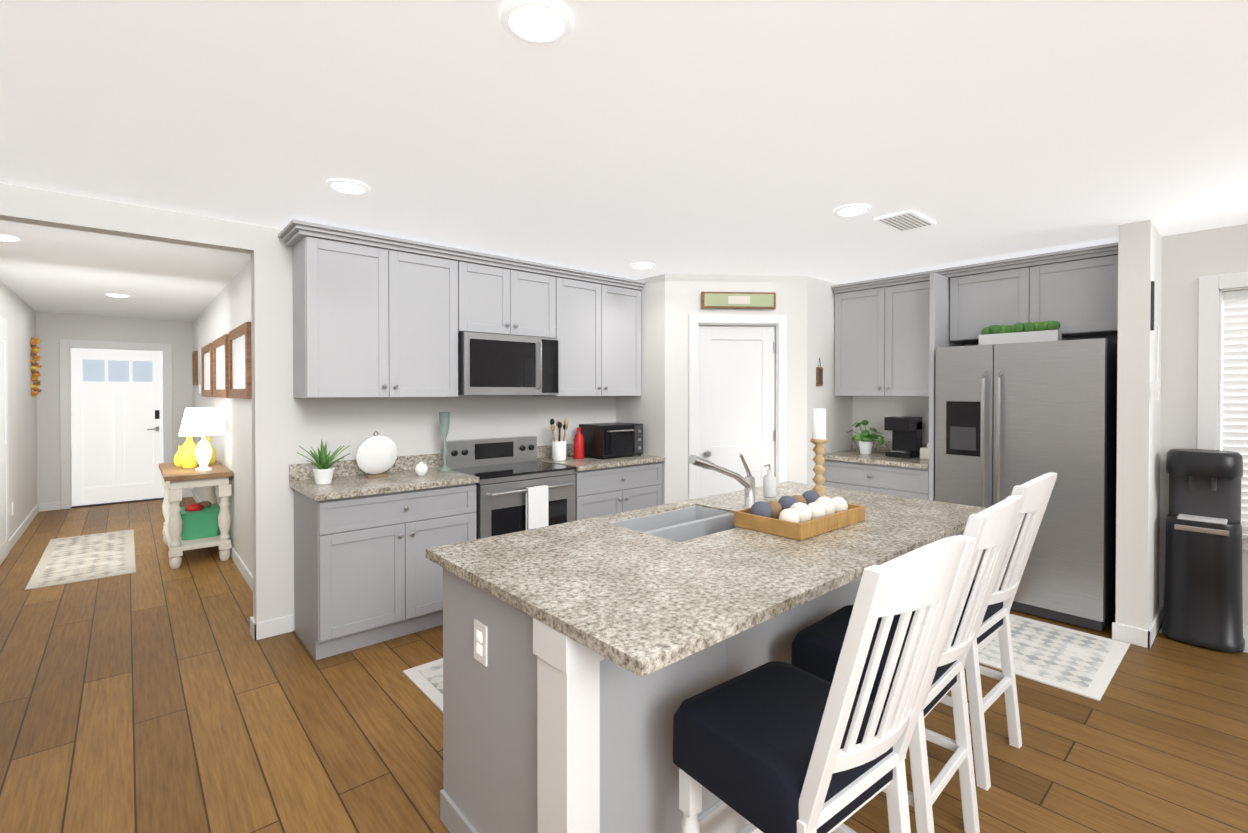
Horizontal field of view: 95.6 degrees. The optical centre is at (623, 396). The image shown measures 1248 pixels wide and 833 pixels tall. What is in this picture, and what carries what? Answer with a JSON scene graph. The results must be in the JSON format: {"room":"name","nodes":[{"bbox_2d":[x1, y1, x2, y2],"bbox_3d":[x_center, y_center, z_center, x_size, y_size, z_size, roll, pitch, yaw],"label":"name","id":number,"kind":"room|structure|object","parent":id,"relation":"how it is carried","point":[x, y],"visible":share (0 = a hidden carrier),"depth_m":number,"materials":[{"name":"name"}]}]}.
{"room":"kitchen","nodes":[
{"label":"kitchen","id":0,"kind":"room"},
{"bbox_2d":[0,280,36,538],"bbox_3d":[-2.763,0.225,1.803,0.120,2.450,13.770,0,1,-41],"label":"wall","id":1,"kind":"structure","parent":0,"point":[17,312],"depth_m":5.86,"materials":[{"name":"white paint"}]},
{"bbox_2d":[9,503,39,551],"bbox_3d":[-6.402,1.363,6.049,0.014,0.100,2.360,0,1,-41],"label":"baseboard","id":2,"kind":"structure","parent":1,"relation":"attached to","point":[15,537],"depth_m":5.89,"materials":[{"name":"white wood"}]},
{"bbox_2d":[30,337,41,396],"bbox_3d":[-6.835,-0.346,6.559,0.110,0.692,0.160,0,1,-41],"label":"garland","id":3,"kind":"object","parent":1,"relation":"hanging from","point":[36,366],"visible":0.94,"depth_m":6.54,"materials":[{"name":"orange plant"}]},
{"bbox_2d":[36,312,192,508],"bbox_3d":[-6.655,0.176,7.468,1.525,2.450,0.120,0,1,-41],"label":"wall","id":4,"kind":"structure","parent":0,"point":[52,329],"depth_m":7.12,"materials":[{"name":"white paint"}]},
{"bbox_2d":[71,348,162,505],"bbox_3d":[-6.645,0.380,7.443,0.893,2.004,0.104,0,1,-41],"label":"front door","id":5,"kind":"structure","parent":4,"relation":"in","point":[117,425],"depth_m":7.43,"materials":[{"name":"white wood"}]},
{"bbox_2d":[0,183,253,253],"bbox_3d":[-2.739,-0.935,2.913,1.395,0.150,0.120,0,1,-41],"label":"header beam","id":6,"kind":"structure","parent":0,"point":[26,205],"depth_m":2.94,"materials":[{"name":"white paint"}]},
{"bbox_2d":[192,260,252,574],"bbox_3d":[-4.056,0.191,5.760,0.120,2.450,5.880,0,1,-41],"label":"wall","id":7,"kind":"structure","parent":0,"point":[227,310],"depth_m":4.89,"materials":[{"name":"white paint"}]},
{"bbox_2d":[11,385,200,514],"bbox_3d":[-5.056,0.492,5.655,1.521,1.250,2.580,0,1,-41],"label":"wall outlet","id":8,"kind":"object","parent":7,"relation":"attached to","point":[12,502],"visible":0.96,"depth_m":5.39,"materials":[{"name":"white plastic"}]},
{"bbox_2d":[192,351,197,384],"bbox_3d":[-5.660,-0.379,7.460,0.030,0.440,0.320,0,1,-41],"label":"picture frame","id":9,"kind":"object","parent":7,"relation":"attached to","point":[194,368],"visible":1,"depth_m":7.34,"materials":[{"name":"brown wood"}]},
{"bbox_2d":[201,343,212,396],"bbox_3d":[-4.649,-0.289,6.313,0.030,0.570,0.980,0,1,-41],"label":"picture frame","id":10,"kind":"object","parent":7,"relation":"attached to","point":[207,368],"visible":0.85,"depth_m":6.32,"materials":[{"name":"brown wood"}]},
{"bbox_2d":[213,334,228,397],"bbox_3d":[-3.869,-0.281,5.427,0.030,0.570,0.980,0,1,-41],"label":"picture frame","id":11,"kind":"object","parent":7,"relation":"attached to","point":[221,366],"visible":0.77,"depth_m":5.39,"materials":[{"name":"brown wood"}]},
{"bbox_2d":[191,490,279,629],"bbox_3d":[-4.106,1.366,5.726,0.014,0.100,5.880,0,1,-41],"label":"baseboard","id":12,"kind":"structure","parent":7,"relation":"attached to","point":[275,623],"depth_m":4.46,"materials":[{"name":"white wood"}]},
{"bbox_2d":[229,322,251,398],"bbox_3d":[-3.090,-0.274,4.541,0.030,0.570,0.980,0,1,-41],"label":"picture frame","id":13,"kind":"object","parent":7,"relation":"attached to","point":[240,367],"visible":0.98,"depth_m":4.47,"materials":[{"name":"brown wood"}]},
{"bbox_2d":[251,225,615,630],"bbox_3d":[-0.459,0.198,4.929,4.680,2.450,0.120,0,1,-41],"label":"wall","id":14,"kind":"structure","parent":0,"point":[285,424],"depth_m":3.46,"materials":[{"name":"white paint"}]},
{"bbox_2d":[290,227,469,397],"bbox_3d":[-1.544,-0.469,3.648,0.977,0.945,0.340,0,1,-41],"label":"upper cabinet","id":15,"kind":"object","parent":14,"relation":"attached to","point":[378,316],"depth_m":3.45,"materials":[{"name":"grey wood"}]},
{"bbox_2d":[470,255,557,338],"bbox_3d":[-0.928,-0.696,4.189,0.790,0.500,0.340,0,1,-41],"label":"upper cabinet","id":16,"kind":"object","parent":14,"relation":"attached to","point":[515,299],"depth_m":4.07,"materials":[{"name":"grey wood"}]},
{"bbox_2d":[458,332,558,394],"bbox_3d":[-0.893,-0.227,4.155,0.760,0.423,0.444,0,1,-41],"label":"microwave","id":17,"kind":"object","parent":16,"relation":"attached to","point":[494,364],"visible":0.96,"depth_m":3.98,"materials":[{"name":"grey"}]},
{"bbox_2d":[532,271,642,396],"bbox_3d":[-0.318,-0.479,4.728,0.958,0.945,0.340,0,1,-41],"label":"upper cabinet","id":18,"kind":"object","parent":14,"relation":"attached to","point":[599,320],"depth_m":4.60,"materials":[{"name":"grey wood"}]},
{"bbox_2d":[0,497,1247,832],"bbox_3d":[-0.443,1.463,3.775,6.195,0.060,13.890,0,1,-41],"label":"floor","id":19,"kind":"structure","parent":0,"point":[154,693],"depth_m":2.47,"materials":[{"name":"brown wood"}]},
{"bbox_2d":[25,529,135,590],"bbox_3d":[-4.814,1.415,5.089,0.620,0.010,1.900,0,1,-41],"label":"rug","id":20,"kind":"object","parent":19,"relation":"on","point":[68,560],"visible":0.96,"depth_m":4.91,"materials":[{"name":"beige fabric"}]},
{"bbox_2d":[159,460,232,568],"bbox_3d":[-3.951,1.033,5.193,0.458,0.775,1.160,0,1,-41],"label":"console table","id":21,"kind":"object","parent":19,"relation":"on","point":[176,480],"visible":0.88,"depth_m":4.87,"materials":[{"name":"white wood"}]},
{"bbox_2d":[173,436,216,467],"bbox_3d":[-3.980,0.473,5.257,0.325,0.340,0.320,0,1,-41],"label":"vases","id":22,"kind":"object","parent":21,"relation":"on","point":[184,456],"visible":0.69,"depth_m":5.13,"materials":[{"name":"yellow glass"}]},
{"bbox_2d":[180,501,219,539],"bbox_3d":[-3.846,1.097,5.114,0.320,0.295,0.400,0,1,-41],"label":"bin","id":23,"kind":"object","parent":21,"relation":"on","point":[199,519],"visible":0.85,"depth_m":5.00,"materials":[{"name":"green fabric"}]},
{"bbox_2d":[178,407,226,470],"bbox_3d":[-3.721,0.370,5.004,0.350,0.550,0.345,0,1,-41],"label":"table lamp","id":24,"kind":"object","parent":21,"relation":"on","point":[203,422],"visible":1,"depth_m":4.92,"materials":[{"name":"white ceramic"}]},
{"bbox_2d":[294,483,475,659],"bbox_3d":[-1.481,0.991,3.543,0.915,0.888,0.600,0,1,-41],"label":"base cabinet","id":25,"kind":"object","parent":19,"relation":"on","point":[367,572],"depth_m":3.25,"materials":[{"name":"grey wood"}]},
{"bbox_2d":[289,443,664,500],"bbox_3d":[-0.848,0.473,4.077,2.627,0.135,0.630,0,1,-41],"label":"countertop","id":26,"kind":"structure","parent":25,"relation":"on","point":[349,479],"depth_m":3.58,"materials":[{"name":"stone"}]},
{"bbox_2d":[297,439,349,484],"bbox_3d":[-1.779,0.376,3.346,0.284,0.267,0.325,0,1,-41],"label":"plant","id":27,"kind":"object","parent":26,"relation":"on","point":[323,471],"visible":1,"depth_m":3.30,"materials":[{"name":"green plant"}]},
{"bbox_2d":[356,431,397,478],"bbox_3d":[-1.563,0.361,3.581,0.256,0.294,0.067,0,1,-41],"label":"decorative plate","id":28,"kind":"object","parent":26,"relation":"on","point":[375,454],"visible":1,"depth_m":3.56,"materials":[{"name":"white ceramic"}]},
{"bbox_2d":[414,462,427,475],"bbox_3d":[-1.312,0.463,3.661,0.084,0.088,0.082,0,1,-41],"label":"jar","id":29,"kind":"object","parent":26,"relation":"on","point":[421,468],"visible":1,"depth_m":3.63,"materials":[{"name":"white ceramic"}]},
{"bbox_2d":[438,412,450,470],"bbox_3d":[-1.234,0.305,3.888,0.090,0.400,0.088,0,1,-41],"label":"glass candlestick","id":30,"kind":"object","parent":26,"relation":"on","point":[444,421],"visible":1,"depth_m":3.87,"materials":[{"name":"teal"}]},
{"bbox_2d":[550,419,567,460],"bbox_3d":[-0.515,0.336,4.495,0.158,0.328,0.142,0,1,-41],"label":"utensil crock","id":31,"kind":"object","parent":26,"relation":"on","point":[558,449],"visible":1,"depth_m":4.45,"materials":[{"name":"white ceramic"}]},
{"bbox_2d":[574,427,583,458],"bbox_3d":[-0.367,0.374,4.599,0.086,0.250,0.084,0,1,-41],"label":"bottle","id":32,"kind":"object","parent":26,"relation":"on","point":[578,445],"visible":1,"depth_m":4.57,"materials":[{"name":"red"}]},
{"bbox_2d":[579,422,642,458],"bbox_3d":[-0.094,0.363,4.758,0.440,0.270,0.362,0,1,-41],"label":"toaster oven","id":33,"kind":"object","parent":26,"relation":"on","point":[605,440],"visible":0.94,"depth_m":4.63,"materials":[{"name":"black metal"}]},
{"bbox_2d":[403,658,442,712],"bbox_3d":[-0.336,1.431,3.237,1.605,0.010,0.660,0,1,-41],"label":"kitchen rug","id":34,"kind":"object","parent":19,"relation":"on","point":[426,679],"visible":0.18,"depth_m":2.87,"materials":[{"name":"white fabric"}]},
{"bbox_2d":[442,436,575,538],"bbox_3d":[-0.809,0.873,4.068,0.760,1.115,0.650,0,1,-41],"label":"range","id":35,"kind":"object","parent":19,"relation":"on","point":[519,487],"visible":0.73,"depth_m":3.96,"materials":[{"name":"grey metal"}]},
{"bbox_2d":[574,462,661,520],"bbox_3d":[-0.209,0.981,4.663,0.895,0.888,0.600,0,1,-41],"label":"base cabinet","id":36,"kind":"object","parent":19,"relation":"on","point":[612,490],"depth_m":4.40,"materials":[{"name":"grey wood"}]},
{"bbox_2d":[426,554,860,832],"bbox_3d":[0.436,0.998,2.368,2.226,0.893,0.798,0,1,-41],"label":"kitchen island","id":37,"kind":"object","parent":19,"relation":"on","point":[583,659],"depth_m":1.62,"materials":[{"name":"grey"}]},
{"bbox_2d":[426,482,986,677],"bbox_3d":[0.516,0.536,2.280,2.240,0.032,1.090,0,1,-41],"label":"island countertop","id":38,"kind":"structure","parent":37,"relation":"on","point":[641,602],"depth_m":1.73,"materials":[{"name":"beige stone"}]},
{"bbox_2d":[614,506,733,541],"bbox_3d":[0.275,0.641,2.389,0.580,0.223,0.430,0,1,-41],"label":"sink","id":39,"kind":"object","parent":38,"relation":"in","point":[687,521],"depth_m":2.51,"materials":[{"name":"silver metal"}]},
{"bbox_2d":[686,454,757,508],"bbox_3d":[0.446,0.379,2.498,0.436,0.279,0.066,0,1,-41],"label":"faucet","id":40,"kind":"object","parent":38,"relation":"on","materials":[{"name":"silver metal"}]},
{"bbox_2d":[763,464,775,496],"bbox_3d":[0.749,0.429,2.917,0.072,0.169,0.064,0,1,-41],"label":"soap dispenser","id":41,"kind":"object","parent":38,"relation":"on","point":[769,484],"visible":1,"depth_m":2.90,"materials":[{"name":"grey"}]},
{"bbox_2d":[734,490,864,539],"bbox_3d":[0.728,0.466,2.327,0.500,0.106,0.300,0,1,-41],"label":"decorative tray","id":42,"kind":"object","parent":38,"relation":"on","point":[808,514],"visible":1,"depth_m":2.22,"materials":[{"name":"brown wood"}]},
{"bbox_2d":[810,408,829,497],"bbox_3d":[0.972,0.285,2.820,0.110,0.458,0.107,0,1,-41],"label":"candle holder","id":43,"kind":"object","parent":38,"relation":"on","point":[818,439],"visible":0.85,"depth_m":2.80,"materials":[{"name":"brown wood"}]},
{"bbox_2d":[673,535,975,832],"bbox_3d":[0.482,0.870,1.390,0.454,1.165,0.610,0,1,-37],"label":"stool","id":44,"kind":"object","parent":19,"relation":"on","point":[776,747],"visible":1,"depth_m":1.27,"materials":[{"name":"white paint"}]},
{"bbox_2d":[822,459,928,499],"bbox_3d":[2.204,0.980,4.771,0.629,0.888,0.900,0,1,-41],"label":"base cabinet","id":45,"kind":"object","parent":19,"relation":"on","point":[909,482],"visible":0.33,"depth_m":4.53,"materials":[{"name":"grey wood"}]},
{"bbox_2d":[822,439,928,468],"bbox_3d":[2.205,0.467,4.765,0.630,0.135,0.900,0,1,-41],"label":"countertop","id":46,"kind":"structure","parent":45,"relation":"on","point":[875,456],"depth_m":4.71,"materials":[{"name":"stone"}]},
{"bbox_2d":[847,420,884,453],"bbox_3d":[2.117,0.349,4.946,0.334,0.294,0.341,0,1,-41],"label":"plant","id":47,"kind":"object","parent":46,"relation":"on","point":[865,443],"visible":1,"depth_m":4.91,"materials":[{"name":"green plant"}]},
{"bbox_2d":[884,416,921,457],"bbox_3d":[2.345,0.328,4.749,0.270,0.340,0.200,0,1,-41],"label":"coffee maker","id":48,"kind":"object","parent":46,"relation":"on","point":[906,436],"visible":0.96,"depth_m":4.71,"materials":[{"name":"black plastic"}]},
{"bbox_2d":[920,443,928,459],"bbox_3d":[2.490,0.427,4.577,0.178,0.145,0.110,0,1,-41],"label":"canister","id":49,"kind":"object","parent":46,"relation":"on","point":[924,452],"visible":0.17,"depth_m":4.54,"materials":[{"name":"white ceramic"}]},
{"bbox_2d":[791,495,1022,832],"bbox_3d":[0.924,0.867,1.850,0.466,1.165,0.616,0,1,-41],"label":"stool","id":50,"kind":"object","parent":19,"relation":"on","point":[816,648],"visible":0.54,"depth_m":1.72,"materials":[{"name":"white paint"}]},
{"bbox_2d":[929,273,963,500],"bbox_3d":[2.520,0.252,4.413,0.620,2.350,0.035,0,1,-41],"label":"panel","id":51,"kind":"object","parent":19,"relation":"on","point":[939,325],"visible":0.19,"depth_m":4.21,"materials":[{"name":"grey wood"}]},
{"bbox_2d":[895,472,1056,790],"bbox_3d":[1.395,0.863,2.329,0.460,1.165,0.613,0,1,-41],"label":"stool","id":52,"kind":"object","parent":19,"relation":"on","point":[1035,493],"visible":0.4,"depth_m":2.13,"materials":[{"name":"white paint"}]},
{"bbox_2d":[935,338,1117,631],"bbox_3d":[2.814,0.536,3.970,0.757,1.790,0.950,0,1,-41],"label":"fridge","id":53,"kind":"object","parent":19,"relation":"on","point":[1009,417],"visible":0.67,"depth_m":3.63,"materials":[{"name":"grey metal"}]},
{"bbox_2d":[979,320,1061,344],"bbox_3d":[2.754,-0.440,3.940,0.131,0.159,0.472,0,1,-41],"label":"planter","id":54,"kind":"object","parent":53,"relation":"on","point":[1037,331],"visible":1,"depth_m":3.89,"materials":[{"name":"white ceramic"}]},
{"bbox_2d":[978,614,1129,700],"bbox_3d":[2.392,1.432,3.200,0.900,0.010,0.600,0,1,-41],"label":"area rug","id":55,"kind":"object","parent":19,"relation":"on","point":[1084,664],"visible":0.75,"depth_m":3.12,"materials":[{"name":"white fabric"}]},
{"bbox_2d":[1162,449,1244,651],"bbox_3d":[3.410,0.871,3.332,0.310,1.108,0.340,0,1,-41],"label":"water dispenser","id":56,"kind":"object","parent":19,"relation":"on","point":[1203,601],"visible":1,"depth_m":3.25,"materials":[{"name":"black plastic"}]},
{"bbox_2d":[0,0,1247,321],"bbox_3d":[-0.443,-1.047,3.754,6.195,0.060,13.890,0,1,-41],"label":"ceiling","id":57,"kind":"structure","parent":0,"point":[616,138],"depth_m":2.12,"materials":[{"name":"white paint"}]},
{"bbox_2d":[0,234,19,240],"bbox_3d":[-3.946,-1.008,3.568,0.190,0.012,0.190,0,1,-41],"label":"recessed light","id":58,"kind":"object","parent":57,"relation":"in","point":[3,237],"visible":0.98,"depth_m":3.58,"materials":[{"name":"white paint"}]},
{"bbox_2d":[105,293,129,296],"bbox_3d":[-5.127,-1.026,5.726,0.190,0.012,0.190,0,1,-41],"label":"recessed light","id":59,"kind":"object","parent":57,"relation":"in","point":[115,295],"visible":1,"depth_m":5.68,"materials":[{"name":"white paint"}]},
{"bbox_2d":[326,179,369,193],"bbox_3d":[-1.316,-1.000,2.699,0.190,0.012,0.190,0,1,-41],"label":"recessed light","id":60,"kind":"object","parent":57,"relation":"in","point":[347,186],"visible":0.96,"depth_m":2.67,"materials":[{"name":"white paint"}]},
{"bbox_2d":[500,0,572,44],"bbox_3d":[-0.231,-0.990,1.497,0.190,0.012,0.190,0,1,-41],"label":"recessed light","id":61,"kind":"object","parent":57,"relation":"in","point":[541,22],"visible":1,"depth_m":1.48,"materials":[{"name":"white paint"}]},
{"bbox_2d":[630,263,654,268],"bbox_3d":[0.144,-1.015,4.385,0.190,0.012,0.190,0,1,-41],"label":"recessed light","id":62,"kind":"object","parent":57,"relation":"in","point":[642,265],"visible":0.96,"depth_m":4.35,"materials":[{"name":"white paint"}]},
{"bbox_2d":[833,204,870,215],"bbox_3d":[1.228,-1.003,3.047,0.190,0.012,0.190,0,1,-41],"label":"recessed light","id":63,"kind":"object","parent":57,"relation":"in","point":[852,210],"visible":1,"depth_m":3.02,"materials":[{"name":"white paint"}]},
{"bbox_2d":[874,210,935,231],"bbox_3d":[1.613,-1.004,3.239,0.350,0.013,0.200,0,1,-41],"label":"ceiling vent","id":64,"kind":"object","parent":57,"relation":"in","point":[905,220],"visible":0.98,"depth_m":3.21,"materials":[{"name":"white metal"}]},
{"bbox_2d":[616,274,664,504],"bbox_3d":[0.171,0.197,4.985,0.100,2.450,0.630,0,1,-41],"label":"wall","id":65,"kind":"structure","parent":0,"point":[646,408],"depth_m":4.83,"materials":[{"name":"white paint"}]},
{"bbox_2d":[665,274,806,503],"bbox_3d":[0.943,0.199,4.805,1.212,2.450,0.100,0,0,-4],"label":"wall","id":66,"kind":"structure","parent":0,"point":[683,297],"depth_m":4.73,"materials":[{"name":"white paint"}]},
{"bbox_2d":[699,326,774,497],"bbox_3d":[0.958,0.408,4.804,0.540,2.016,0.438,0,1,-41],"label":"pantry door","id":67,"kind":"structure","parent":66,"relation":"in","point":[736,391],"depth_m":4.79,"materials":[{"name":"white paint"}]},
{"bbox_2d":[701,292,775,308],"bbox_3d":[0.959,-0.808,4.727,0.625,0.135,0.032,0,0,-4],"label":"sign","id":68,"kind":"object","parent":66,"relation":"attached to","point":[742,300],"visible":1,"depth_m":4.71,"materials":[{"name":"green wood"}]},
{"bbox_2d":[807,276,852,484],"bbox_3d":[1.819,0.196,5.096,0.800,2.450,0.100,0,1,-41],"label":"wall","id":69,"kind":"structure","parent":0,"point":[821,333],"depth_m":4.98,"materials":[{"name":"white paint"}]},
{"bbox_2d":[816,358,822,385],"bbox_3d":[1.696,-0.218,4.899,0.080,0.243,0.021,0,1,-41],"label":"hanging sign","id":70,"kind":"object","parent":69,"relation":"attached to","point":[819,376],"visible":0.96,"depth_m":4.88,"materials":[{"name":"brown wood"}]},
{"bbox_2d":[853,335,1117,443],"bbox_3d":[2.402,0.196,5.130,0.120,2.450,3.360,0,1,-41],"label":"wall","id":71,"kind":"structure","parent":0,"point":[873,411],"depth_m":5.07,"materials":[{"name":"white paint"}]},
{"bbox_2d":[834,274,946,396],"bbox_3d":[2.313,-0.479,4.854,0.340,0.945,0.901,0,1,-41],"label":"upper cabinet","id":72,"kind":"object","parent":71,"relation":"attached to","point":[881,336],"depth_m":4.75,"materials":[{"name":"grey wood"}]},
{"bbox_2d":[947,246,1117,342],"bbox_3d":[2.980,-0.688,4.094,0.340,0.515,1.030,0,1,-41],"label":"upper cabinet","id":73,"kind":"object","parent":71,"relation":"attached to","point":[1079,292],"depth_m":3.93,"materials":[{"name":"grey wood"}]},
{"bbox_2d":[1115,219,1161,629],"bbox_3d":[3.280,0.209,3.572,0.860,2.450,0.140,0,1,-41],"label":"wall","id":74,"kind":"structure","parent":0,"point":[1138,460],"depth_m":3.30,"materials":[{"name":"white paint"}]},
{"bbox_2d":[1140,607,1163,648],"bbox_3d":[3.190,1.386,3.413,0.529,0.100,0.034,0,1,-41],"label":"baseboard","id":75,"kind":"structure","parent":74,"relation":"attached to","point":[1147,637],"depth_m":3.29,"materials":[{"name":"white wood"}]},
{"bbox_2d":[1151,281,1159,399],"bbox_3d":[3.044,-0.323,3.238,0.030,0.680,0.038,0,1,-41],"label":"hook","id":76,"kind":"object","parent":74,"relation":"attached to","point":[1157,388],"visible":0.98,"depth_m":3.23,"materials":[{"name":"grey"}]},
{"bbox_2d":[1159,223,1247,624],"bbox_3d":[4.818,0.222,2.068,0.120,2.450,4.150,0,1,-41],"label":"wall","id":77,"kind":"structure","parent":0,"point":[1189,259],"depth_m":3.50,"materials":[{"name":"white paint"}]},
{"bbox_2d":[1221,290,1247,529],"bbox_3d":[4.028,0.081,2.970,0.088,1.418,1.226,0,1,-41],"label":"window blind","id":78,"kind":"object","parent":77,"relation":"attached to","point":[1234,428],"visible":0.67,"depth_m":3.37,"materials":[{"name":"white plastic"}]},
{"bbox_2d":[1243,625,1247,641],"bbox_3d":[4.767,1.398,2.033,0.014,0.100,4.150,0,1,-41],"label":"baseboard","id":79,"kind":"structure","parent":77,"relation":"attached to","point":[1245,627],"depth_m":3.31,"materials":[{"name":"white wood"}]}
]}

